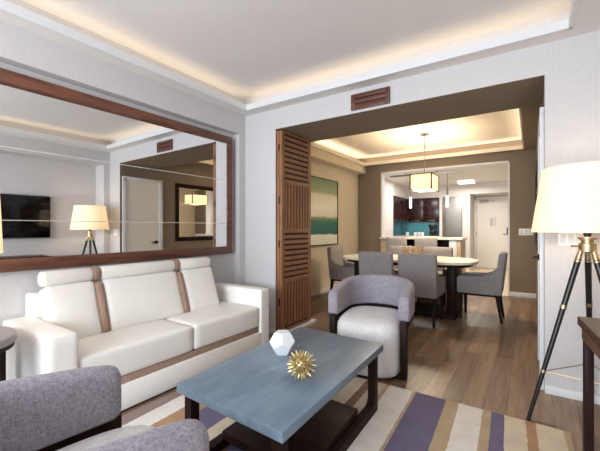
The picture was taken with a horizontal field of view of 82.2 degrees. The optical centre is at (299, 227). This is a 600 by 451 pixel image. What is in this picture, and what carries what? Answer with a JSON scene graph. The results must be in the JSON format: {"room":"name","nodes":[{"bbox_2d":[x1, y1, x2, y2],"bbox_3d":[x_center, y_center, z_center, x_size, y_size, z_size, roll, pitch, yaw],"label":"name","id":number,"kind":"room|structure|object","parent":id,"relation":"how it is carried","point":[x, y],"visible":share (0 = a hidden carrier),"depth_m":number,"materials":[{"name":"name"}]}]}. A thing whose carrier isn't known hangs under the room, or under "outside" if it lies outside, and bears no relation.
{"room":"hotel room","nodes":[
{"label":"hotel room","id":0,"kind":"room"},
{"bbox_2d":[0,62,233,325],"bbox_3d":[-2.269,-0.160,1.788,0.120,2.620,5.450,0,0,34],"label":"wall","id":1,"kind":"structure","parent":0,"point":[14,286],"depth_m":2.47,"materials":[{"name":"paint"}]},
{"bbox_2d":[0,68,231,272],"bbox_3d":[-1.423,-0.363,2.891,0.060,1.290,2.325,0,0,34],"label":"wall mirror","id":2,"kind":"object","parent":1,"relation":"attached to","point":[86,179],"visible":1,"depth_m":2.68,"materials":[{"name":"red wood"}]},
{"bbox_2d":[0,0,244,134],"bbox_3d":[-2.182,-1.268,1.729,0.090,0.405,5.450,0,0,34],"label":"wall","id":3,"kind":"structure","parent":0,"point":[19,47],"depth_m":2.67,"materials":[{"name":"paint"}]},
{"bbox_2d":[234,134,244,284],"bbox_3d":[-0.695,0.043,3.953,0.090,2.215,0.100,0,0,34],"label":"wall pillar","id":4,"kind":"structure","parent":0,"point":[239,139],"depth_m":3.92,"materials":[{"name":"paint"}]},
{"bbox_2d":[245,129,278,330],"bbox_3d":[-0.430,0.040,4.251,0.860,2.220,0.690,0,0,34],"label":"wall","id":5,"kind":"structure","parent":0,"point":[261,147],"depth_m":3.84,"materials":[{"name":"paint"}]},
{"bbox_2d":[269,328,275,333],"bbox_3d":[-0.451,1.123,3.842,0.440,0.055,0.014,0,0,34],"label":"baseboard","id":6,"kind":"structure","parent":5,"relation":"attached to","point":[272,331],"depth_m":3.73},
{"bbox_2d":[277,130,310,329],"bbox_3d":[-0.062,0.033,3.960,0.071,2.175,0.594,0,0,34],"label":"shutter","id":7,"kind":"object","parent":5,"relation":"attached to","point":[293,151],"visible":0.98,"depth_m":3.89,"materials":[{"name":"brown wood"}]},
{"bbox_2d":[288,319,315,331],"bbox_3d":[-0.026,1.140,3.990,0.100,0.020,0.675,0,0,34],"label":"trim","id":8,"kind":"structure","parent":5,"relation":"attached to","point":[311,320],"depth_m":4.04,"materials":[{"name":"beige wood"}]},
{"bbox_2d":[0,0,599,115],"bbox_3d":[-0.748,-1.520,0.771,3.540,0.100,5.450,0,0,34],"label":"ceiling","id":9,"kind":"structure","parent":0,"point":[244,49],"depth_m":2.56,"materials":[{"name":"white paint"}]},
{"bbox_2d":[311,142,357,291],"bbox_3d":[0.322,-0.160,6.058,0.100,2.620,3.150,0,0,34],"label":"wall","id":10,"kind":"structure","parent":0,"point":[347,181],"depth_m":6.66,"materials":[{"name":"beige paint"}]},
{"bbox_2d":[311,284,336,296],"bbox_3d":[0.369,1.110,6.027,0.014,0.080,3.150,0,0,34],"label":"baseboard","id":11,"kind":"structure","parent":10,"relation":"attached to","point":[320,291],"depth_m":6.00,"materials":[{"name":"white wood"}]},
{"bbox_2d":[311,175,337,245],"bbox_3d":[0.381,-0.285,6.019,0.042,1.174,1.160,0,0,34],"label":"painting","id":12,"kind":"object","parent":10,"relation":"attached to","point":[324,192],"visible":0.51,"depth_m":6.08,"materials":[{"name":"fabric"}]},
{"bbox_2d":[311,146,365,174],"bbox_3d":[0.438,-1.215,5.981,0.180,0.150,3.150,0,0,34],"label":"beam","id":13,"kind":"structure","parent":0,"point":[317,155],"depth_m":6.17,"materials":[{"name":"beige paint"}]},
{"bbox_2d":[120,290,599,450],"bbox_3d":[0.208,1.200,2.381,4.300,0.100,9.390,0,0,34],"label":"floor","id":14,"kind":"structure","parent":0,"point":[476,360],"depth_m":2.94,"materials":[{"name":"brown wood"}]},
{"bbox_2d":[0,326,16,380],"bbox_3d":[-1.717,0.850,1.677,0.524,0.600,0.524,0,0,34],"label":"end table","id":15,"kind":"object","parent":14,"relation":"on","point":[8,335],"visible":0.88,"depth_m":1.79,"materials":[{"name":"brown wood"}]},
{"bbox_2d":[0,203,2,252],"bbox_3d":[-1.717,0.168,1.677,0.410,0.765,0.410,0,0,34],"label":"table lamp","id":16,"kind":"object","parent":15,"relation":"on","point":[1,238],"visible":1,"depth_m":1.78,"materials":[{"name":"beige fabric"}]},
{"bbox_2d":[3,257,268,412],"bbox_3d":[-1.099,0.716,2.770,0.694,0.868,1.862,0,0,34],"label":"sofa","id":17,"kind":"object","parent":14,"relation":"on","point":[161,327],"visible":0.9,"depth_m":2.47,"materials":[{"name":"beige leather"}]},
{"bbox_2d":[39,281,101,338],"bbox_3d":[-1.555,0.576,2.336,0.244,0.395,0.305,0,0,34],"label":"cushion","id":18,"kind":"object","parent":17,"relation":"on","point":[76,306],"depth_m":2.29,"materials":[{"name":"beige leather"}]},
{"bbox_2d":[78,319,192,375],"bbox_3d":[-1.242,0.838,2.424,0.532,0.218,0.799,0,0,34],"label":"seat cushion","id":19,"kind":"object","parent":17,"relation":"on","point":[137,348],"depth_m":2.32,"materials":[{"name":"beige leather"}]},
{"bbox_2d":[100,271,183,329],"bbox_3d":[-1.264,0.576,2.770,0.244,0.395,0.630,0,0,34],"label":"cushion","id":20,"kind":"object","parent":17,"relation":"on","point":[131,299],"depth_m":2.69,"materials":[{"name":"beige leather"}]},
{"bbox_2d":[179,267,218,310],"bbox_3d":[-0.961,0.576,3.223,0.244,0.395,0.350,0,0,34],"label":"cushion","id":21,"kind":"object","parent":17,"relation":"on","point":[198,282],"depth_m":3.15,"materials":[{"name":"beige leather"}]},
{"bbox_2d":[164,301,258,348],"bbox_3d":[-0.807,0.838,3.075,0.532,0.218,0.755,0,0,34],"label":"seat cushion","id":22,"kind":"object","parent":17,"relation":"on","point":[218,323],"depth_m":2.92,"materials":[{"name":"beige leather"}]},
{"bbox_2d":[327,246,353,289],"bbox_3d":[0.772,0.727,5.571,0.540,0.847,0.444,0,0,34],"label":"dining chair","id":23,"kind":"object","parent":14,"relation":"on","point":[340,269],"visible":0.68,"depth_m":5.49,"materials":[{"name":"grey fabric"}]},
{"bbox_2d":[122,376,573,450],"bbox_3d":[-0.266,1.145,1.284,2.250,0.010,3.040,0,0,34],"label":"area rug","id":24,"kind":"object","parent":14,"relation":"on","point":[403,420],"visible":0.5,"depth_m":2.00,"materials":[{"name":"fabric"}]},
{"bbox_2d":[0,365,208,450],"bbox_3d":[-0.656,0.790,0.927,0.649,0.700,0.766,0,0,41],"label":"armchair","id":25,"kind":"object","parent":24,"relation":"on","point":[78,409],"visible":1,"depth_m":1.11,"materials":[{"name":"grey fabric"}]},
{"bbox_2d":[177,327,382,450],"bbox_3d":[-0.028,0.935,1.892,0.682,0.410,1.142,0,0,34],"label":"coffee table","id":26,"kind":"object","parent":24,"relation":"on","point":[272,410],"visible":0.91,"depth_m":1.70,"materials":[{"name":"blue wood"}]},
{"bbox_2d":[270,330,294,355],"bbox_3d":[-0.103,0.667,2.005,0.153,0.126,0.146,0,0,17],"label":"ornament","id":27,"kind":"object","parent":26,"relation":"on","point":[282,342],"visible":1,"depth_m":1.96,"materials":[{"name":"white ceramic"}]},
{"bbox_2d":[222,399,357,450],"bbox_3d":[-0.034,1.067,1.883,0.528,0.045,0.648,0,0,34],"label":"shelf","id":28,"kind":"object","parent":26,"relation":"attached to","point":[326,430],"depth_m":1.76,"materials":[{"name":"brown wood"}]},
{"bbox_2d":[287,349,316,379],"bbox_3d":[0.008,0.659,1.661,0.142,0.141,0.145,0,0,34],"label":"ornament","id":29,"kind":"object","parent":26,"relation":"on","point":[300,364],"visible":1,"depth_m":1.63,"materials":[{"name":"gold metal"}]},
{"bbox_2d":[328,274,414,379],"bbox_3d":[0.632,0.790,2.943,0.649,0.700,0.766,0,0,25],"label":"armchair","id":30,"kind":"object","parent":14,"relation":"on","point":[378,308],"visible":0.89,"depth_m":2.76,"materials":[{"name":"grey fabric"}]},
{"bbox_2d":[358,252,398,275],"bbox_3d":[1.080,0.727,4.541,0.444,0.847,0.540,0,0,34],"label":"dining chair","id":31,"kind":"object","parent":14,"relation":"on","point":[369,262],"visible":0.4,"depth_m":4.31,"materials":[{"name":"grey fabric"}]},
{"bbox_2d":[386,237,406,252],"bbox_3d":[1.844,0.658,6.392,0.380,0.984,0.423,0,0,34],"label":"bar stool","id":32,"kind":"object","parent":14,"relation":"on","point":[390,241],"visible":0.17,"depth_m":6.23,"materials":[{"name":"beige fabric"}]},
{"bbox_2d":[390,246,416,273],"bbox_3d":[1.630,0.727,5.676,0.444,0.847,0.540,0,0,34],"label":"dining chair","id":33,"kind":"object","parent":14,"relation":"on","point":[396,250],"visible":0.09,"depth_m":5.86,"materials":[{"name":"grey fabric"}]},
{"bbox_2d":[343,254,478,319],"bbox_3d":[1.525,0.787,4.935,1.840,0.725,1.000,0,0,34],"label":"dining table","id":34,"kind":"object","parent":14,"relation":"on","point":[454,265],"visible":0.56,"depth_m":4.42,"materials":[{"name":"stone"}]},
{"bbox_2d":[401,245,422,253],"bbox_3d":[1.604,0.331,4.947,0.311,0.188,0.339,0,0,34],"label":"centrepiece","id":35,"kind":"object","parent":34,"relation":"on","point":[414,250],"visible":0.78,"depth_m":4.92,"materials":[{"name":"brown metal"}]},
{"bbox_2d":[398,253,444,327],"bbox_3d":[1.509,0.727,4.254,0.444,0.847,0.540,0,0,34],"label":"dining chair","id":36,"kind":"object","parent":14,"relation":"on","point":[420,269],"visible":0.75,"depth_m":4.02,"materials":[{"name":"grey fabric"}]},
{"bbox_2d":[414,237,436,253],"bbox_3d":[2.276,0.658,6.103,0.380,0.984,0.423,0,0,34],"label":"bar stool","id":37,"kind":"object","parent":14,"relation":"on","point":[421,242],"visible":0.13,"depth_m":5.94,"materials":[{"name":"beige fabric"}]},
{"bbox_2d":[417,247,452,304],"bbox_3d":[2.100,0.727,5.362,0.444,0.847,0.540,0,0,34],"label":"dining chair","id":38,"kind":"object","parent":14,"relation":"on","point":[439,251],"visible":0.3,"depth_m":5.45,"materials":[{"name":"grey fabric"}]},
{"bbox_2d":[457,252,507,323],"bbox_3d":[2.342,0.727,4.412,0.540,0.847,0.444,0,0,34],"label":"dining chair","id":39,"kind":"object","parent":14,"relation":"on","point":[486,284],"visible":1,"depth_m":4.23,"materials":[{"name":"grey fabric"}]},
{"bbox_2d":[526,161,599,420],"bbox_3d":[1.661,0.401,2.010,0.567,1.503,0.581,0,0,34],"label":"floor lamp","id":40,"kind":"object","parent":14,"relation":"on","point":[568,197],"visible":0.96,"depth_m":1.92,"materials":[{"name":"beige fabric"}]},
{"bbox_2d":[583,233,591,236],"bbox_3d":[1.661,0.029,1.987,0.040,0.039,0.040,0,0,34],"label":"socket","id":41,"kind":"object","parent":40,"relation":"attached to","point":[585,234],"depth_m":1.97,"materials":[{"name":"black plastic"}]},
{"bbox_2d":[577,316,599,450],"bbox_3d":[1.155,0.775,0.936,0.420,0.750,1.200,0,0,29],"label":"console table","id":42,"kind":"object","parent":14,"relation":"on","point":[590,327],"visible":1,"depth_m":1.50,"materials":[{"name":"brown wood"}]},
{"bbox_2d":[385,179,392,236],"bbox_3d":[1.612,-0.030,8.420,0.720,2.360,1.910,0,0,34],"label":"wall","id":43,"kind":"structure","parent":0,"point":[388,184],"depth_m":8.71,"materials":[{"name":"white paint"}]},
{"bbox_2d":[393,222,401,235],"bbox_3d":[2.654,0.025,9.948,0.015,0.410,1.770,0,0,34],"label":"wall","id":44,"kind":"structure","parent":43,"relation":"attached to","point":[397,226],"depth_m":10.35,"materials":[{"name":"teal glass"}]},
{"bbox_2d":[393,196,407,221],"bbox_3d":[2.696,-0.522,9.722,0.325,0.685,1.420,0,0,34],"label":"upper cabinet","id":45,"kind":"object","parent":43,"relation":"attached to","point":[400,205],"visible":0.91,"depth_m":9.65,"materials":[{"name":"brown wood"}]},
{"bbox_2d":[393,183,407,198],"bbox_3d":[2.683,-1.040,9.725,0.310,0.340,1.450,0,0,34],"label":"wall","id":46,"kind":"structure","parent":0,"point":[398,190],"depth_m":9.65,"materials":[{"name":"white paint"}]},
{"bbox_2d":[315,108,521,158],"bbox_3d":[1.666,-1.520,5.159,3.135,0.100,3.150,0,0,34],"label":"ceiling","id":47,"kind":"structure","parent":0,"point":[501,126],"depth_m":5.53,"materials":[{"name":"beige paint"}]},
{"bbox_2d":[410,133,438,192],"bbox_3d":[1.946,-1.022,5.375,0.328,0.895,0.478,0,0,34],"label":"pendant lamp","id":48,"kind":"object","parent":47,"relation":"hanging from","point":[419,182],"visible":1,"depth_m":5.22,"materials":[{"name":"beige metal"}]},
{"bbox_2d":[245,11,599,141],"bbox_3d":[0.871,-1.270,3.381,3.990,0.400,0.690,0,0,34],"label":"wall","id":49,"kind":"structure","parent":0,"point":[514,79],"depth_m":2.91,"materials":[{"name":"paint"}]},
{"bbox_2d":[0,0,578,110],"bbox_3d":[-0.846,-1.318,0.867,2.828,0.064,5.144,0,0,34],"label":"trim","id":50,"kind":"structure","parent":49,"relation":"attached to","point":[11,8],"depth_m":2.60,"materials":[{"name":"white paint"}]},
{"bbox_2d":[351,86,389,110],"bbox_3d":[0.633,-1.167,3.113,0.370,0.146,0.020,0,0,34],"label":"air vent","id":51,"kind":"object","parent":49,"relation":"in","point":[381,96],"visible":1,"depth_m":3.10,"materials":[{"name":"brown wood"}]},
{"bbox_2d":[408,184,461,198],"bbox_3d":[3.798,-1.040,10.061,1.790,0.340,0.350,0,0,34],"label":"wall","id":52,"kind":"structure","parent":0,"point":[454,190],"depth_m":9.70,"materials":[{"name":"white paint"}]},
{"bbox_2d":[439,197,442,236],"bbox_3d":[4.079,0.140,9.861,0.080,2.020,0.370,0,0,34],"label":"wall","id":53,"kind":"structure","parent":0,"point":[440,198],"depth_m":9.71,"materials":[{"name":"white paint"}]},
{"bbox_2d":[385,164,507,186],"bbox_3d":[3.642,-1.260,8.596,3.900,0.100,4.460,0,0,34],"label":"ceiling","id":54,"kind":"structure","parent":0,"point":[492,173],"depth_m":7.93,"materials":[{"name":"white paint"}]},
{"bbox_2d":[390,173,411,207],"bbox_3d":[2.069,-0.752,7.037,0.431,0.704,0.047,0,0,34],"label":"mini pendant","id":55,"kind":"object","parent":54,"relation":"attached to","point":[410,197],"depth_m":6.93,"materials":[{"name":"white glass"}]},
{"bbox_2d":[409,197,411,207],"bbox_3d":[2.228,-0.510,6.931,0.048,0.220,0.047,0,0,34],"label":"diffuser","id":56,"kind":"object","parent":55,"relation":"attached to","point":[410,198],"depth_m":6.91,"materials":[{"name":"white glass"}]},
{"bbox_2d":[427,170,456,206],"bbox_3d":[2.723,-0.755,6.600,0.523,0.709,0.047,0,0,34],"label":"mini pendant","id":57,"kind":"object","parent":54,"relation":"attached to","point":[447,196],"depth_m":6.53,"materials":[{"name":"white glass"}]},
{"bbox_2d":[446,195,448,206],"bbox_3d":[2.802,-0.510,6.547,0.048,0.220,0.047,0,0,34],"label":"diffuser","id":58,"kind":"object","parent":57,"relation":"attached to","point":[447,197],"depth_m":6.53,"materials":[{"name":"white glass"}]},
{"bbox_2d":[457,179,474,183],"bbox_3d":[4.194,-1.167,8.684,0.380,0.085,0.320,0,0,34],"label":"ceiling light","id":59,"kind":"object","parent":54,"relation":"attached to","point":[464,181],"visible":1,"depth_m":8.57,"materials":[{"name":"white plastic"}]},
{"bbox_2d":[358,139,535,293],"bbox_3d":[2.355,-0.160,6.684,3.885,2.620,0.150,0,0,34],"label":"wall","id":60,"kind":"structure","parent":0,"point":[522,162],"depth_m":5.84,"materials":[{"name":"beige paint"}]},
{"bbox_2d":[311,108,523,165],"bbox_3d":[1.699,-1.318,5.186,2.784,0.064,2.854,0,0,34],"label":"trim","id":61,"kind":"structure","parent":60,"relation":"attached to","point":[315,145],"depth_m":6.11,"materials":[{"name":"beige paint"}]},
{"bbox_2d":[381,160,509,295],"bbox_3d":[2.642,0.005,6.493,2.255,2.290,0.168,0,0,34],"label":"trim","id":62,"kind":"structure","parent":60,"relation":"attached to","point":[383,174],"depth_m":6.32,"materials":[{"name":"white wood"}]},
{"bbox_2d":[510,292,535,298],"bbox_3d":[3.687,1.110,5.694,0.370,0.080,0.014,0,0,34],"label":"baseboard","id":63,"kind":"structure","parent":60,"relation":"attached to","point":[513,294],"depth_m":5.68,"materials":[{"name":"white wood"}]},
{"bbox_2d":[519,229,532,234],"bbox_3d":[3.725,0.065,5.671,0.200,0.110,0.010,0,0,34],"label":"switch plate","id":64,"kind":"object","parent":60,"relation":"attached to","point":[521,231],"visible":0.88,"depth_m":5.67,"materials":[{"name":"white plastic"}]},
{"bbox_2d":[365,105,539,166],"bbox_3d":[1.666,-1.300,5.159,3.135,0.020,3.150,0,0,34],"label":"ceiling","id":65,"kind":"structure","parent":0,"point":[530,115],"depth_m":4.55,"materials":[{"name":"beige paint"}]},
{"bbox_2d":[462,184,473,269],"bbox_3d":[4.774,-0.030,9.740,0.190,2.360,0.900,0,0,34],"label":"pier","id":66,"kind":"object","parent":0,"point":[467,198],"visible":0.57,"depth_m":9.39,"materials":[{"name":"white paint"}]},
{"bbox_2d":[446,268,507,295],"bbox_3d":[3.683,1.200,8.478,3.900,0.100,4.610,0,0,34],"label":"floor tile","id":67,"kind":"structure","parent":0,"point":[505,290],"depth_m":9.10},
{"bbox_2d":[400,235,438,236],"bbox_3d":[3.471,0.690,10.108,1.185,0.920,0.625,0,0,34],"label":"countertop","id":68,"kind":"structure","parent":67,"relation":"on","point":[400,235],"depth_m":9.77,"materials":[{"name":"white stone"}]},
{"bbox_2d":[429,224,436,235],"bbox_3d":[3.833,0.060,9.943,0.180,0.340,0.208,0,0,34],"label":"coffee maker","id":69,"kind":"object","parent":68,"relation":"on","point":[433,227],"visible":1,"depth_m":9.88,"materials":[{"name":"black plastic"}]},
{"bbox_2d":[380,236,467,288],"bbox_3d":[2.400,0.664,6.738,1.520,0.972,0.630,0,0,34],"label":"breakfast bar","id":70,"kind":"object","parent":67,"relation":"on","point":[458,244],"visible":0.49,"depth_m":6.45,"materials":[{"name":"stone"}]},
{"bbox_2d":[380,236,467,239],"bbox_3d":[2.400,0.197,6.738,1.520,0.037,0.630,0,0,34],"label":"countertop","id":71,"kind":"structure","parent":70,"relation":"on","point":[438,238],"depth_m":6.45,"materials":[{"name":"stone"}]},
{"bbox_2d":[443,196,461,236],"bbox_3d":[4.310,0.133,9.671,0.485,1.995,0.410,0,0,34],"label":"refrigerator","id":72,"kind":"object","parent":67,"relation":"on","point":[452,215],"visible":0.51,"depth_m":9.54,"materials":[{"name":"silver metal"}]},
{"bbox_2d":[470,181,507,195],"bbox_3d":[5.289,-1.065,9.395,1.050,0.290,0.900,0,0,34],"label":"lintel","id":73,"kind":"object","parent":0,"point":[500,187],"visible":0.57,"depth_m":9.11,"materials":[{"name":"white paint"}]},
{"bbox_2d":[474,195,507,269],"bbox_3d":[5.531,0.115,9.757,1.050,2.070,0.130,0,0,34],"label":"wall","id":74,"kind":"structure","parent":0,"point":[492,195],"depth_m":9.73,"materials":[{"name":"white paint"}]},
{"bbox_2d":[474,196,507,268],"bbox_3d":[5.426,0.135,9.671,0.950,2.030,0.130,0,0,34],"label":"door","id":75,"kind":"structure","parent":74,"relation":"in","point":[489,241],"depth_m":9.72,"materials":[{"name":"white paint"}]},
{"bbox_2d":[490,217,495,225],"bbox_3d":[5.432,-0.190,9.680,0.150,0.260,0.006,0,0,34],"label":"notice","id":76,"kind":"object","parent":75,"relation":"attached to","point":[491,219],"visible":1,"depth_m":9.68,"materials":[{"name":"white paper"}]},
{"bbox_2d":[536,104,541,311],"bbox_3d":[3.011,-0.160,4.260,0.100,2.620,3.150,0,0,34],"label":"wall","id":77,"kind":"structure","parent":0,"point":[541,104],"depth_m":4.69,"materials":[{"name":"beige paint"}]},
{"bbox_2d":[535,147,537,250],"bbox_3d":[2.891,-0.300,4.190,0.020,1.100,2.220,0,0,34],"label":"wall mirror","id":78,"kind":"object","parent":77,"relation":"attached to","point":[536,169],"visible":0.4,"depth_m":4.68,"materials":[{"name":"brown wood"}]},
{"bbox_2d":[538,107,543,389],"bbox_3d":[1.920,0.145,2.743,0.028,2.010,0.725,0,0,34],"label":"trim","id":79,"kind":"structure","parent":77,"relation":"attached to","point":[541,110],"depth_m":2.45,"materials":[{"name":"white wood"}]},
{"bbox_2d":[542,64,599,395],"bbox_3d":[2.216,0.040,2.482,0.755,2.220,0.690,0,0,34],"label":"wall","id":80,"kind":"structure","parent":0,"point":[571,98],"depth_m":2.33,"materials":[{"name":"paint"}]},
{"bbox_2d":[558,233,583,245],"bbox_3d":[1.826,0.072,2.321,0.136,0.100,0.010,0,0,34],"label":"switch plate","id":81,"kind":"object","parent":80,"relation":"attached to","point":[564,239],"visible":0.67,"depth_m":2.32,"materials":[{"name":"white plastic"}]},
{"bbox_2d":[545,385,599,404],"bbox_3d":[1.846,1.123,2.306,0.334,0.055,0.014,0,0,34],"label":"baseboard","id":82,"kind":"structure","parent":80,"relation":"attached to","point":[561,392],"depth_m":2.32,"materials":[{"name":"white wood"}]},
{"bbox_3d":[3.663,-0.030,10.435,1.390,2.360,0.120,0,0,34],"label":"wall","id":83,"kind":"structure","parent":0,"visible":0},
{"bbox_2d":[402,222,438,235],"bbox_3d":[3.644,0.025,10.363,1.200,0.410,0.020,0,0,34],"label":"wall","id":84,"kind":"structure","parent":83,"relation":"attached to","point":[411,227],"depth_m":10.41,"materials":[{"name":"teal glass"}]},
{"bbox_2d":[408,198,438,221],"bbox_3d":[3.672,-0.522,10.130,0.885,0.685,0.365,0,0,34],"label":"upper cabinet","id":85,"kind":"object","parent":84,"relation":"attached to","point":[423,209],"visible":0.91,"depth_m":9.98,"materials":[{"name":"brown wood"}]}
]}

